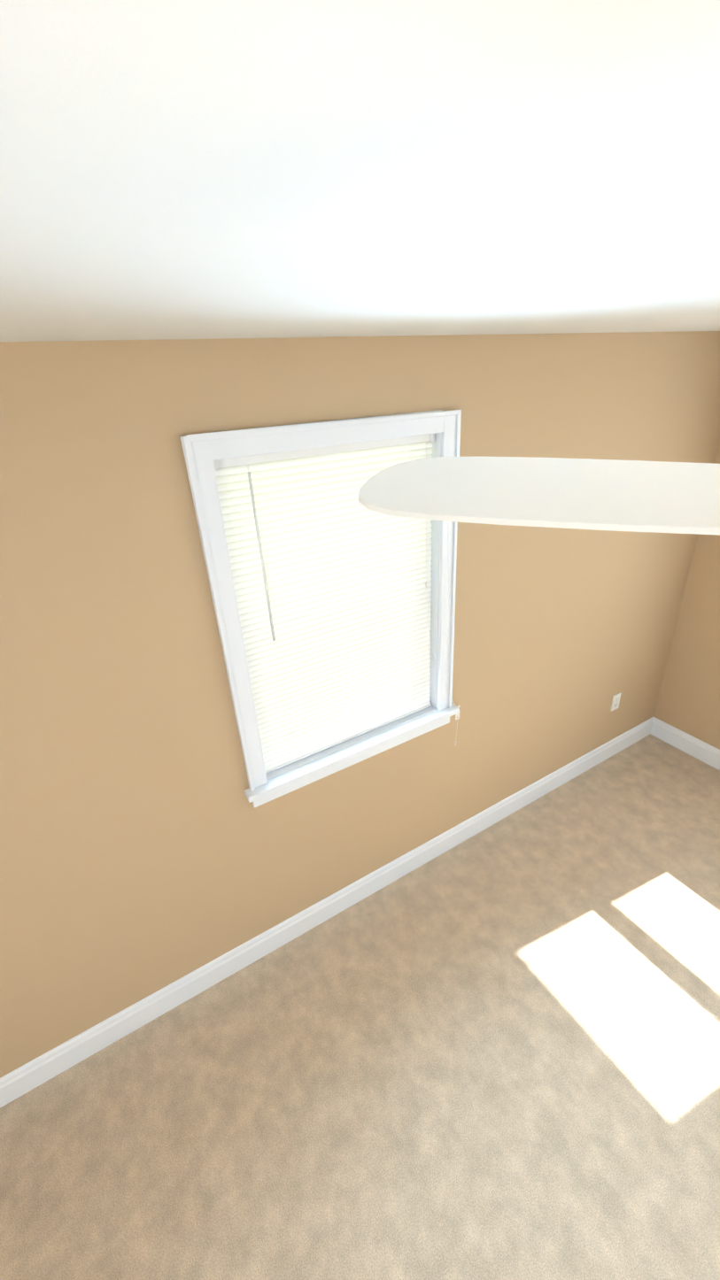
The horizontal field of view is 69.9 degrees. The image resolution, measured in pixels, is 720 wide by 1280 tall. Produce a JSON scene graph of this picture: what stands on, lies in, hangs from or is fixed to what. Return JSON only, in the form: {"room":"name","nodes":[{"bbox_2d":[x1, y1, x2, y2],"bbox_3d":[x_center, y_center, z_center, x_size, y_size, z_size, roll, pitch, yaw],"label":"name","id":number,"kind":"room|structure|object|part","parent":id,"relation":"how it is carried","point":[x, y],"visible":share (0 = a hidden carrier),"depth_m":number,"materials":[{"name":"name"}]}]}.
{"room":"empty bedroom","nodes":[
{"label":"empty bedroom","id":0,"kind":"room"},
{"bbox_2d":[0,733,719,1279],"bbox_3d":[0.617,1.959,1.330,5.575,0.120,3.478,-18,30,-26],"label":"floor","id":1,"kind":"structure","parent":0,"point":[490,1052],"depth_m":1.88,"materials":[{"name":"carpet"}]},
{"bbox_2d":[0,331,719,1078],"bbox_3d":[-0.292,0.227,2.035,5.575,2.440,0.200,-18,30,-26],"label":"wall","id":2,"kind":"structure","parent":0,"point":[147,848],"depth_m":1.83,"materials":[{"name":"beige paint"}]},
{"bbox_2d":[179,409,461,807],"bbox_3d":[-0.083,-0.120,1.999,1.023,1.358,0.282,-18,30,-26],"label":"window","id":3,"kind":"structure","parent":2,"relation":"in","point":[350,617],"depth_m":1.88,"materials":[{"name":"white"}]},
{"bbox_2d":[246,464,291,762],"bbox_3d":[-0.308,-0.016,1.810,0.010,1.148,0.021,-18,30,-26],"label":"blind cord","id":4,"kind":"object","parent":3,"relation":"hanging from","point":[249,474],"depth_m":1.68,"materials":[{"name":"white fabric"}]},
{"bbox_3d":[-0.059,-0.114,1.958,0.831,1.185,0.032,-18,30,-26],"label":"left window blind rails","id":5,"kind":"part","parent":3,"relation":"part of","materials":[{"name":"white plastic"}]},
{"bbox_2d":[409,565,411,674],"bbox_3d":[0.204,-0.182,2.083,0.002,1.146,0.002,-18,30,-26],"label":"blind cord","id":6,"kind":"object","parent":3,"relation":"hanging from","point":[410,566],"depth_m":2.08,"materials":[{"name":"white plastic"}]},
{"bbox_2d":[424,441,460,745],"bbox_3d":[0.361,-0.100,2.174,0.176,1.390,0.030,-9,27,-10],"label":"blind cord","id":7,"kind":"object","parent":3,"relation":"hanging from","point":[457,716],"depth_m":2.15,"materials":[{"name":"white fabric"}]},
{"bbox_2d":[0,717,655,1107],"bbox_3d":[-0.175,1.296,2.468,5.175,0.132,0.016,-18,30,-26],"label":"baseboard","id":8,"kind":"structure","parent":2,"relation":"attached to","point":[37,1071],"depth_m":2.35,"materials":[{"name":"white wood"}]},
{"bbox_2d":[609,692,621,711],"bbox_3d":[1.599,0.388,3.219,0.070,0.115,0.009,-18,30,-26],"label":"outlet","id":9,"kind":"object","parent":2,"relation":"attached to","point":[615,701],"visible":1,"depth_m":3.21,"materials":[{"name":"white plastic"}]},
{"bbox_2d":[0,0,719,341],"bbox_3d":[0.479,-0.326,0.185,5.575,0.120,3.478,-18,30,-26],"label":"ceiling","id":10,"kind":"structure","parent":0,"point":[239,168],"depth_m":0.33,"materials":[{"name":"white paint"}]},
{"bbox_2d":[358,456,719,535],"bbox_3d":[0.520,-0.029,0.220,1.112,0.444,1.096,-18,30,-26],"label":"ceiling fan","id":11,"kind":"object","parent":10,"relation":"hanging from","point":[653,497],"visible":1,"depth_m":0.42,"materials":[{"name":"white painted wood"},{"name":"brushed nickel"},{"name":"frosted glass"}]},
{"bbox_2d":[653,444,719,749],"bbox_3d":[2.851,0.087,1.935,0.200,2.440,3.078,-18,30,-26],"label":"wall","id":12,"kind":"structure","parent":0,"point":[688,700],"depth_m":3.20,"materials":[{"name":"beige paint"}]},
{"bbox_2d":[651,717,719,770],"bbox_3d":[2.823,1.149,2.399,0.016,0.132,3.030,-18,30,-26],"label":"baseboard","id":13,"kind":"structure","parent":12,"relation":"attached to","point":[677,738],"depth_m":3.40,"materials":[{"name":"white wood"}]}
]}

